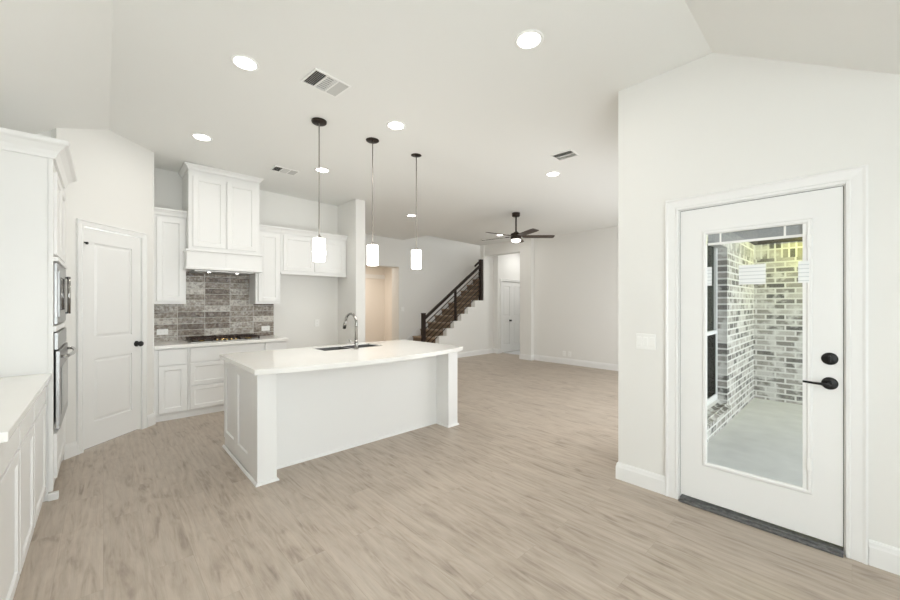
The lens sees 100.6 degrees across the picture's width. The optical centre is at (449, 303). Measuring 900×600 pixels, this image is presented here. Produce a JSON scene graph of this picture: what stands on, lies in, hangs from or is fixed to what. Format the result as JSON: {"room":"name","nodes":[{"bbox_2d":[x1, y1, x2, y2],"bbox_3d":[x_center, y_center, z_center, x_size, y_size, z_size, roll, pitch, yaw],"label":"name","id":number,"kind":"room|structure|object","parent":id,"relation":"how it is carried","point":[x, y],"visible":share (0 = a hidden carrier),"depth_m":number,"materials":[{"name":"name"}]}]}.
{"room":"open-plan kitchen","nodes":[
{"label":"open-plan kitchen","id":0,"kind":"room"},
{"bbox_2d":[36,128,153,443],"bbox_3d":[-3.664,-0.230,3.747,0.610,3.200,2.001,0,0,2],"label":"wall","id":1,"kind":"structure","parent":0,"point":[114,185],"depth_m":3.66,"materials":[{"name":"white paint"}]},
{"bbox_2d":[63,413,155,459],"bbox_3d":[-3.357,1.305,3.763,0.049,0.130,1.008,0,0,0],"label":"baseboard","id":2,"kind":"structure","parent":1,"relation":"attached to","point":[71,449],"depth_m":3.34,"materials":[{"name":"white wood"}]},
{"bbox_2d":[76,218,146,454],"bbox_3d":[-3.353,0.302,3.740,0.022,2.136,0.738,0,0,2],"label":"trim","id":3,"kind":"structure","parent":1,"relation":"attached to","point":[80,223],"depth_m":3.42,"materials":[{"name":"white wood"}]},
{"bbox_2d":[84,227,143,449],"bbox_3d":[-3.387,0.334,3.740,0.174,2.072,0.632,0,0,2],"label":"door","id":4,"kind":"structure","parent":1,"relation":"in","point":[113,343],"depth_m":3.71,"materials":[{"name":"white wood"}]},
{"bbox_2d":[154,168,337,348],"bbox_3d":[-2.861,-0.230,5.579,2.700,3.200,0.130,0,0,-43],"label":"wall","id":5,"kind":"structure","parent":0,"point":[304,299],"depth_m":5.92,"materials":[{"name":"white paint"}]},
{"bbox_2d":[154,207,186,303],"bbox_3d":[-3.498,-0.564,4.635,0.331,1.148,0.363,0,0,-43],"label":"upper cabinet","id":6,"kind":"object","parent":5,"relation":"attached to","point":[169,224],"visible":0.93,"depth_m":4.54,"materials":[{"name":"white wood"}]},
{"bbox_2d":[154,272,273,341],"bbox_3d":[-3.211,0.032,5.156,1.469,0.904,0.010,0,0,-43],"label":"tile backsplash","id":7,"kind":"structure","parent":5,"relation":"attached to","point":[216,304],"depth_m":5.11,"materials":[{"name":"grey tile"}]},
{"bbox_2d":[157,329,167,334],"bbox_3d":[-3.648,0.365,4.737,0.115,0.072,0.008,0,0,-43],"label":"power outlet","id":8,"kind":"object","parent":7,"relation":"attached to","point":[159,331],"visible":1,"depth_m":4.74,"materials":[{"name":"white plastic"}]},
{"bbox_2d":[261,326,269,330],"bbox_3d":[-2.751,0.375,5.571,0.115,0.072,0.008,0,0,-43],"label":"power outlet","id":9,"kind":"object","parent":7,"relation":"attached to","point":[263,328],"visible":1,"depth_m":5.57,"materials":[{"name":"white plastic"}]},
{"bbox_2d":[178,162,263,275],"bbox_3d":[-3.026,-1.042,4.958,0.886,1.301,0.532,0,0,-43],"label":"upper cabinet","id":10,"kind":"object","parent":5,"relation":"attached to","point":[221,206],"visible":0.93,"depth_m":4.75,"materials":[{"name":"white wood"}]},
{"bbox_2d":[189,270,253,275],"bbox_3d":[-3.029,-0.405,4.959,0.670,0.019,0.390,0,0,-43],"label":"hood","id":11,"kind":"object","parent":10,"relation":"attached to","point":[190,271],"depth_m":4.86,"materials":[{"name":"white metal"}]},
{"bbox_2d":[184,251,261,269],"bbox_3d":[-3.036,-0.540,4.967,0.842,0.190,0.500,0,0,-43],"label":"hood","id":12,"kind":"object","parent":10,"relation":"attached to","point":[193,260],"depth_m":4.74,"materials":[{"name":"white wood"}]},
{"bbox_2d":[250,224,281,303],"bbox_3d":[-2.669,-0.544,5.405,0.332,1.108,0.363,0,0,-43],"label":"upper cabinet","id":13,"kind":"object","parent":5,"relation":"attached to","point":[265,286],"visible":0.91,"depth_m":5.31,"materials":[{"name":"white wood"}]},
{"bbox_2d":[280,227,347,276],"bbox_3d":[-2.167,-0.761,5.871,1.034,0.673,0.363,0,0,-43],"label":"upper cabinet","id":14,"kind":"object","parent":5,"relation":"attached to","point":[296,245],"visible":0.85,"depth_m":5.70,"materials":[{"name":"white wood"}]},
{"bbox_2d":[338,199,364,344],"bbox_3d":[-2.258,-0.230,6.862,0.170,3.200,2.430,0,0,-43],"label":"wall","id":15,"kind":"structure","parent":0,"point":[351,214],"depth_m":6.01,"materials":[{"name":"white paint"}]},
{"bbox_2d":[365,266,391,341],"bbox_3d":[-2.644,0.070,9.902,3.600,2.600,1.990,0,0,-43],"label":"wall","id":16,"kind":"structure","parent":0,"point":[378,292],"depth_m":11.40,"materials":[{"name":"white paint"}]},
{"bbox_2d":[365,274,384,278],"bbox_3d":[-3.242,-0.810,10.472,3.300,0.120,0.039,0,0,-43],"label":"trim","id":17,"kind":"structure","parent":16,"relation":"attached to","point":[373,276],"depth_m":11.34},
{"bbox_2d":[365,234,479,339],"bbox_3d":[-0.634,-1.430,10.199,6.850,5.600,0.310,0,0,-43],"label":"wall","id":18,"kind":"structure","parent":0,"point":[445,263],"depth_m":9.83,"materials":[{"name":"white paint"}]},
{"bbox_2d":[0,0,899,244],"bbox_3d":[0.998,-1.402,5.465,10.700,0.624,9.550,0,0,-43],"label":"ceiling","id":19,"kind":"structure","parent":0,"point":[485,116],"depth_m":2.75,"materials":[{"name":"white paint"}]},
{"bbox_2d":[191,133,212,141],"bbox_3d":[-2.540,-1.698,3.823,0.185,0.011,0.185,0,0,-43],"label":"recessed light","id":20,"kind":"object","parent":19,"relation":"in","point":[202,137],"visible":1,"depth_m":3.82,"materials":[{"name":"white plastic"}]},
{"bbox_2d":[230,54,259,71],"bbox_3d":[-1.450,-1.698,2.642,0.185,0.011,0.185,0,0,-43],"label":"recessed light","id":21,"kind":"object","parent":19,"relation":"in","point":[243,62],"visible":1,"depth_m":2.63,"materials":[{"name":"white plastic"}]},
{"bbox_2d":[270,165,299,175],"bbox_3d":[-2.089,-1.677,4.726,0.300,0.011,0.200,0,0,-43],"label":"ceiling vent","id":22,"kind":"object","parent":19,"relation":"in","point":[275,168],"visible":1,"depth_m":4.71,"materials":[{"name":"white plastic"}]},
{"bbox_2d":[311,117,326,261],"bbox_3d":[-1.210,-1.037,3.451,0.142,1.302,0.142,0,0,-43],"label":"pendant lamp","id":23,"kind":"object","parent":19,"relation":"hanging from","point":[319,243],"visible":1,"depth_m":3.42,"materials":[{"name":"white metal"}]},
{"bbox_2d":[314,167,329,172],"bbox_3d":[-1.605,-1.672,4.691,0.185,0.011,0.185,0,0,-43],"label":"recessed light","id":24,"kind":"object","parent":19,"relation":"in","point":[322,170],"visible":0.98,"depth_m":4.70,"materials":[{"name":"white plastic"}]},
{"bbox_2d":[300,68,351,97],"bbox_3d":[-0.950,-1.686,2.868,0.230,0.011,0.300,0,0,42],"label":"ceiling vent","id":25,"kind":"object","parent":19,"relation":"in","point":[318,79],"visible":1,"depth_m":2.86,"materials":[{"name":"white plastic"}]},
{"bbox_2d":[366,137,378,265],"bbox_3d":[-0.795,-1.037,3.833,0.142,1.302,0.142,0,0,-43],"label":"pendant lamp","id":26,"kind":"object","parent":19,"relation":"hanging from","point":[372,249],"visible":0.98,"depth_m":3.80,"materials":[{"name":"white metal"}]},
{"bbox_2d":[386,121,405,129],"bbox_3d":[-0.508,-1.672,3.516,0.185,0.011,0.185,0,0,-43],"label":"recessed light","id":27,"kind":"object","parent":19,"relation":"in","point":[393,125],"visible":1,"depth_m":3.51,"materials":[{"name":"white plastic"}]},
{"bbox_2d":[411,153,420,268],"bbox_3d":[-0.379,-1.037,4.199,0.142,1.302,0.142,0,0,-43],"label":"pendant lamp","id":28,"kind":"object","parent":19,"relation":"hanging from","point":[415,254],"visible":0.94,"depth_m":4.17,"materials":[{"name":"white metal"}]},
{"bbox_2d":[482,212,554,242],"bbox_3d":[1.137,-1.342,6.635,1.296,0.530,1.311,0,0,-43],"label":"ceiling fan","id":29,"kind":"object","parent":19,"relation":"hanging from","point":[516,236],"visible":1,"depth_m":6.58,"materials":[{"name":"brown metal"}]},
{"bbox_2d":[514,29,543,49],"bbox_3d":[0.502,-1.673,2.374,0.185,0.011,0.185,0,0,-43],"label":"recessed light","id":30,"kind":"object","parent":19,"relation":"in","point":[529,39],"visible":1,"depth_m":2.36,"materials":[{"name":"white plastic"}]},
{"bbox_2d":[545,171,560,176],"bbox_3d":[1.299,-1.628,4.709,0.185,0.011,0.185,0,0,-43],"label":"recessed light","id":31,"kind":"object","parent":19,"relation":"in","point":[553,173],"visible":1,"depth_m":4.71,"materials":[{"name":"white plastic"}]},
{"bbox_2d":[550,149,579,160],"bbox_3d":[1.274,-1.635,4.131,0.240,0.011,0.220,0,0,43],"label":"ceiling vent","id":32,"kind":"object","parent":19,"relation":"in","point":[559,156],"visible":1,"depth_m":4.12,"materials":[{"name":"white plastic"}]},
{"bbox_2d":[13,350,899,599],"bbox_3d":[0.216,1.417,6.307,10.900,0.106,11.850,0,0,-43],"label":"floor","id":33,"kind":"structure","parent":0,"point":[522,498],"depth_m":2.31,"materials":[{"name":"brown wood"}]},
{"bbox_2d":[0,426,19,599],"bbox_3d":[-2.076,0.948,1.395,0.568,0.845,0.499,0,0,-43],"label":"base cabinet","id":34,"kind":"object","parent":33,"relation":"on","point":[9,454],"visible":0.91,"depth_m":1.62,"materials":[{"name":"white wood"}]},
{"bbox_2d":[17,404,33,573],"bbox_3d":[-2.418,0.948,1.762,0.567,0.845,0.497,0,0,-43],"label":"base cabinet","id":35,"kind":"object","parent":33,"relation":"on","point":[26,429],"visible":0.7,"depth_m":1.96,"materials":[{"name":"white wood"}]},
{"bbox_2d":[0,127,76,501],"bbox_3d":[-3.258,0.122,2.751,0.681,2.496,1.056,0,0,-43],"label":"tall cabinet","id":36,"kind":"object","parent":33,"relation":"on","point":[35,170],"visible":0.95,"depth_m":2.53,"materials":[{"name":"white wood"}]},
{"bbox_2d":[54,263,70,323],"bbox_3d":[-3.156,-0.069,2.848,0.351,0.433,0.800,0,0,-43],"label":"microwave","id":37,"kind":"object","parent":36,"relation":"in","point":[62,283],"visible":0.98,"depth_m":2.77,"materials":[{"name":"silver glass"}]},
{"bbox_2d":[54,327,76,429],"bbox_3d":[-3.141,0.557,2.863,0.394,0.695,0.800,0,0,-43],"label":"wall oven","id":38,"kind":"object","parent":36,"relation":"in","point":[61,354],"visible":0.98,"depth_m":2.73,"materials":[{"name":"silver glass"}]},
{"bbox_2d":[32,387,45,527],"bbox_3d":[-2.792,0.948,2.165,0.567,0.845,0.597,0,0,-43],"label":"base cabinet","id":39,"kind":"object","parent":33,"relation":"on","point":[39,422],"visible":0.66,"depth_m":2.38,"materials":[{"name":"white wood"}]},
{"bbox_2d":[0,373,51,442],"bbox_3d":[-2.434,0.504,1.799,0.593,0.039,1.619,0,0,-43],"label":"countertop","id":40,"kind":"structure","parent":39,"relation":"on","point":[18,394],"depth_m":1.92,"materials":[{"name":"white stone"}]},
{"bbox_2d":[154,347,187,421],"bbox_3d":[-3.437,0.948,4.556,0.313,0.845,0.577,0,0,-43],"label":"base cabinet","id":41,"kind":"object","parent":33,"relation":"on","point":[170,365],"visible":0.99,"depth_m":4.35,"materials":[{"name":"white wood"}]},
{"bbox_2d":[187,342,263,416],"bbox_3d":[-3.009,0.948,4.954,0.852,0.845,0.577,0,0,-43],"label":"base cabinet","id":42,"kind":"object","parent":33,"relation":"on","point":[205,367],"visible":0.43,"depth_m":4.60,"materials":[{"name":"white wood"}]},
{"bbox_2d":[154,335,287,349],"bbox_3d":[-3.002,0.504,4.934,1.474,0.039,0.600,0,0,-43],"label":"countertop","id":43,"kind":"structure","parent":42,"relation":"on","point":[271,338],"depth_m":4.63,"materials":[{"name":"white stone"}]},
{"bbox_2d":[185,334,260,342],"bbox_3d":[-2.987,0.457,4.929,0.790,0.054,0.430,0,0,-43],"label":"gas cooktop","id":44,"kind":"object","parent":43,"relation":"in","point":[215,338],"visible":1,"depth_m":4.83,"materials":[{"name":"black metal"}]},
{"bbox_2d":[264,341,285,350],"bbox_3d":[-2.589,0.948,5.344,0.291,0.845,0.577,0,0,-43],"label":"base cabinet","id":45,"kind":"object","parent":33,"relation":"on","point":[277,345],"visible":0.12,"depth_m":5.13,"materials":[{"name":"white wood"}]},
{"bbox_2d":[222,352,458,486],"bbox_3d":[-1.042,0.949,3.896,2.113,0.842,1.095,0,0,-43],"label":"kitchen island","id":46,"kind":"object","parent":33,"relation":"on","point":[272,422],"visible":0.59,"depth_m":3.42,"materials":[{"name":"white wood"}]},
{"bbox_2d":[219,339,462,374],"bbox_3d":[-0.972,0.508,3.823,2.154,0.040,1.305,0,0,-43],"label":"island countertop","id":47,"kind":"structure","parent":46,"relation":"on","point":[305,358],"depth_m":3.48,"materials":[{"name":"white stone"}]},
{"bbox_2d":[317,344,376,350],"bbox_3d":[-1.140,0.605,4.189,0.708,0.210,0.348,0,0,-43],"label":"sink","id":48,"kind":"object","parent":47,"relation":"in","point":[364,345],"visible":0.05,"depth_m":4.28,"materials":[{"name":"grey metal"}]},
{"bbox_2d":[317,347,350,350],"bbox_3d":[-1.275,0.605,4.064,0.340,0.210,0.348,0,0,-43],"label":"basin","id":49,"kind":"object","parent":48,"relation":"in","point":[330,348],"depth_m":4.22,"materials":[{"name":"grey metal"}]},
{"bbox_2d":[343,344,376,347],"bbox_3d":[-1.005,0.605,4.314,0.340,0.210,0.348,0,0,-43],"label":"basin","id":50,"kind":"object","parent":48,"relation":"in","point":[365,345],"depth_m":4.48,"materials":[{"name":"grey metal"}]},
{"bbox_2d":[342,313,358,349],"bbox_3d":[-1.087,0.294,4.012,0.116,0.388,0.263,0,0,-43],"label":"kitchen faucet","id":51,"kind":"object","parent":47,"relation":"on","point":[355,343],"visible":0.99,"depth_m":3.95,"materials":[{"name":"silver metal"}]},
{"bbox_2d":[406,269,478,342],"bbox_3d":[0.326,-0.099,10.266,4.286,2.938,0.896,0,0,-43],"label":"staircase","id":52,"kind":"structure","parent":33,"relation":"on","point":[416,335],"depth_m":10.09,"materials":[{"name":"brown wood"}]},
{"bbox_2d":[435,245,492,352],"bbox_3d":[0.872,-1.430,10.069,4.218,5.600,0.130,0,0,-43],"label":"wall","id":53,"kind":"structure","parent":0,"point":[473,330],"depth_m":9.87,"materials":[{"name":"white paint"}]},
{"bbox_2d":[421,259,482,342],"bbox_3d":[0.106,-0.015,9.357,2.064,2.312,0.094,0,0,-43],"label":"stair railing","id":54,"kind":"object","parent":53,"relation":"on","point":[424,316],"visible":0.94,"depth_m":9.35,"materials":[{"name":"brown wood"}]},
{"bbox_2d":[457,348,500,357],"bbox_3d":[0.377,1.305,9.398,2.578,0.130,0.180,0,0,-43],"label":"baseboard","id":55,"kind":"structure","parent":53,"relation":"attached to","point":[492,350],"depth_m":9.84,"materials":[{"name":"white wood"}]},
{"bbox_2d":[493,253,519,348],"bbox_3d":[2.388,-0.180,10.214,2.000,3.100,1.720,0,0,-43],"label":"wall","id":56,"kind":"structure","parent":0,"point":[507,266],"depth_m":10.24,"materials":[{"name":"white paint"}]},
{"bbox_2d":[500,279,519,352],"bbox_3d":[1.772,0.350,10.576,1.070,2.040,0.022,0,0,-43],"label":"trim","id":57,"kind":"structure","parent":56,"relation":"attached to","point":[501,280],"depth_m":10.24,"materials":[{"name":"white wood"}]},
{"bbox_2d":[502,281,519,351],"bbox_3d":[1.751,0.380,10.585,0.940,1.980,0.120,0,0,-43],"label":"door","id":58,"kind":"structure","parent":56,"relation":"in","point":[510,291],"depth_m":10.55,"materials":[{"name":"white wood"}]},
{"bbox_2d":[484,226,617,364],"bbox_3d":[2.910,-0.180,8.072,0.250,3.100,5.570,0,0,-43],"label":"wall","id":59,"kind":"structure","parent":0,"point":[569,282],"depth_m":8.35,"materials":[{"name":"white paint"}]},
{"bbox_2d":[519,354,617,370],"bbox_3d":[3.217,1.305,7.634,0.135,0.130,4.310,0,0,-43],"label":"baseboard","id":60,"kind":"structure","parent":59,"relation":"attached to","point":[599,365],"depth_m":8.28,"materials":[{"name":"white wood"}]},
{"bbox_2d":[707,248,753,442],"bbox_3d":[3.065,0.380,4.268,4.100,2.060,0.093,0,0,-43],"label":"wall","id":61,"kind":"structure","parent":0,"point":[735,301],"depth_m":4.61,"materials":[{"name":"grey brick"}]},
{"bbox_2d":[707,232,753,258],"bbox_3d":[3.030,-0.757,4.232,4.000,0.215,0.098,0,0,-43],"label":"trim","id":62,"kind":"structure","parent":61,"relation":"attached to","point":[744,248],"depth_m":4.87,"materials":[{"name":"wood"}]},
{"bbox_2d":[707,398,802,486],"bbox_3d":[4.510,1.460,2.932,4.600,0.100,4.160,0,0,-43],"label":"floor","id":63,"kind":"structure","parent":0,"point":[765,438],"depth_m":3.78,"materials":[{"name":"concrete"}]},
{"bbox_2d":[618,53,899,563],"bbox_3d":[2.287,-0.205,1.983,0.150,3.150,2.693,0,0,-43],"label":"wall","id":64,"kind":"structure","parent":0,"point":[713,122],"depth_m":2.35,"materials":[{"name":"white paint"}]},
{"bbox_2d":[636,333,655,349],"bbox_3d":[1.450,0.285,2.766,0.010,0.115,0.135,0,0,-43],"label":"light switch","id":65,"kind":"object","parent":64,"relation":"attached to","point":[643,341],"visible":1,"depth_m":2.76,"materials":[{"name":"white plastic"}]},
{"bbox_2d":[708,224,802,242],"bbox_3d":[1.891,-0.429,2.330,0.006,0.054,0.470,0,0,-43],"label":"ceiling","id":66,"kind":"structure","parent":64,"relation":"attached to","point":[781,231],"depth_m":2.31,"materials":[{"name":"grey paint"}]},
{"bbox_2d":[616,462,899,575],"bbox_3d":[2.225,1.305,2.038,0.165,0.130,2.558,0,0,-43],"label":"baseboard","id":67,"kind":"structure","parent":64,"relation":"attached to","point":[882,556],"depth_m":2.67,"materials":[{"name":"white wood"}]},
{"bbox_2d":[678,184,845,557],"bbox_3d":[1.902,0.359,2.345,0.192,2.022,0.816,0,0,-43],"label":"door","id":68,"kind":"structure","parent":64,"relation":"in","point":[813,514],"depth_m":2.19,"materials":[{"name":"white wood"}]},
{"bbox_2d":[707,267,711,285],"bbox_3d":[1.737,-0.180,2.500,0.001,0.124,0.028,0,0,-43],"label":"paper label","id":69,"kind":"object","parent":68,"relation":"attached to","point":[709,269],"visible":1,"depth_m":2.50,"materials":[{"name":"white paper"}]},
{"bbox_2d":[739,264,765,284],"bbox_3d":[1.889,-0.180,2.336,0.001,0.124,0.132,0,0,-43],"label":"paper label","id":70,"kind":"object","parent":68,"relation":"attached to","point":[754,273],"visible":1,"depth_m":2.33,"materials":[{"name":"white paper"}]},
{"bbox_2d":[798,261,808,282],"bbox_3d":[2.030,-0.180,2.143,0.001,0.124,0.046,0,0,-43],"label":"paper label","id":71,"kind":"object","parent":68,"relation":"attached to","point":[803,266],"visible":1,"depth_m":2.14,"materials":[{"name":"white paper"}]},
{"bbox_2d":[665,164,867,564],"bbox_3d":[1.865,0.321,2.311,0.022,2.098,0.964,0,0,-43],"label":"trim","id":72,"kind":"structure","parent":64,"relation":"attached to","point":[855,178],"depth_m":2.00,"materials":[{"name":"white wood"}]},
{"bbox_2d":[737,224,802,244],"bbox_3d":[4.321,-1.028,2.989,4.200,0.325,3.700,0,0,-43],"label":"ceiling","id":73,"kind":"structure","parent":0,"point":[794,238],"depth_m":5.31,"materials":[{"name":"grey"}]},
{"bbox_2d":[754,256,802,404],"bbox_3d":[5.785,0.380,4.277,0.100,2.060,3.595,0,0,-43],"label":"wall","id":74,"kind":"structure","parent":0,"point":[778,303],"depth_m":5.36,"materials":[{"name":"grey brick"}]},
{"bbox_2d":[754,241,802,259],"bbox_3d":[5.785,-0.757,4.274,0.105,0.215,3.590,0,0,-43],"label":"trim","id":75,"kind":"structure","parent":74,"relation":"attached to","point":[785,249],"depth_m":5.35,"materials":[{"name":"brick"}]},
{"bbox_3d":[3.179,-0.180,4.549,4.650,3.100,0.160,0,0,-43],"label":"wall","id":76,"kind":"structure","parent":0,"visible":0},
{"bbox_2d":[707,244,717,403],"bbox_3d":[2.726,0.145,4.060,1.200,1.950,0.060,0,0,-43],"label":"window","id":77,"kind":"structure","parent":76,"relation":"in","point":[712,252],"depth_m":4.36,"materials":[{"name":"white glass"}]},
{"bbox_2d":[707,399,730,426],"bbox_3d":[2.780,1.180,3.987,1.300,0.090,0.140,0,0,-43],"label":"trim","id":78,"kind":"structure","parent":76,"relation":"attached to","point":[716,403],"depth_m":4.13,"materials":[{"name":"grey brick"}]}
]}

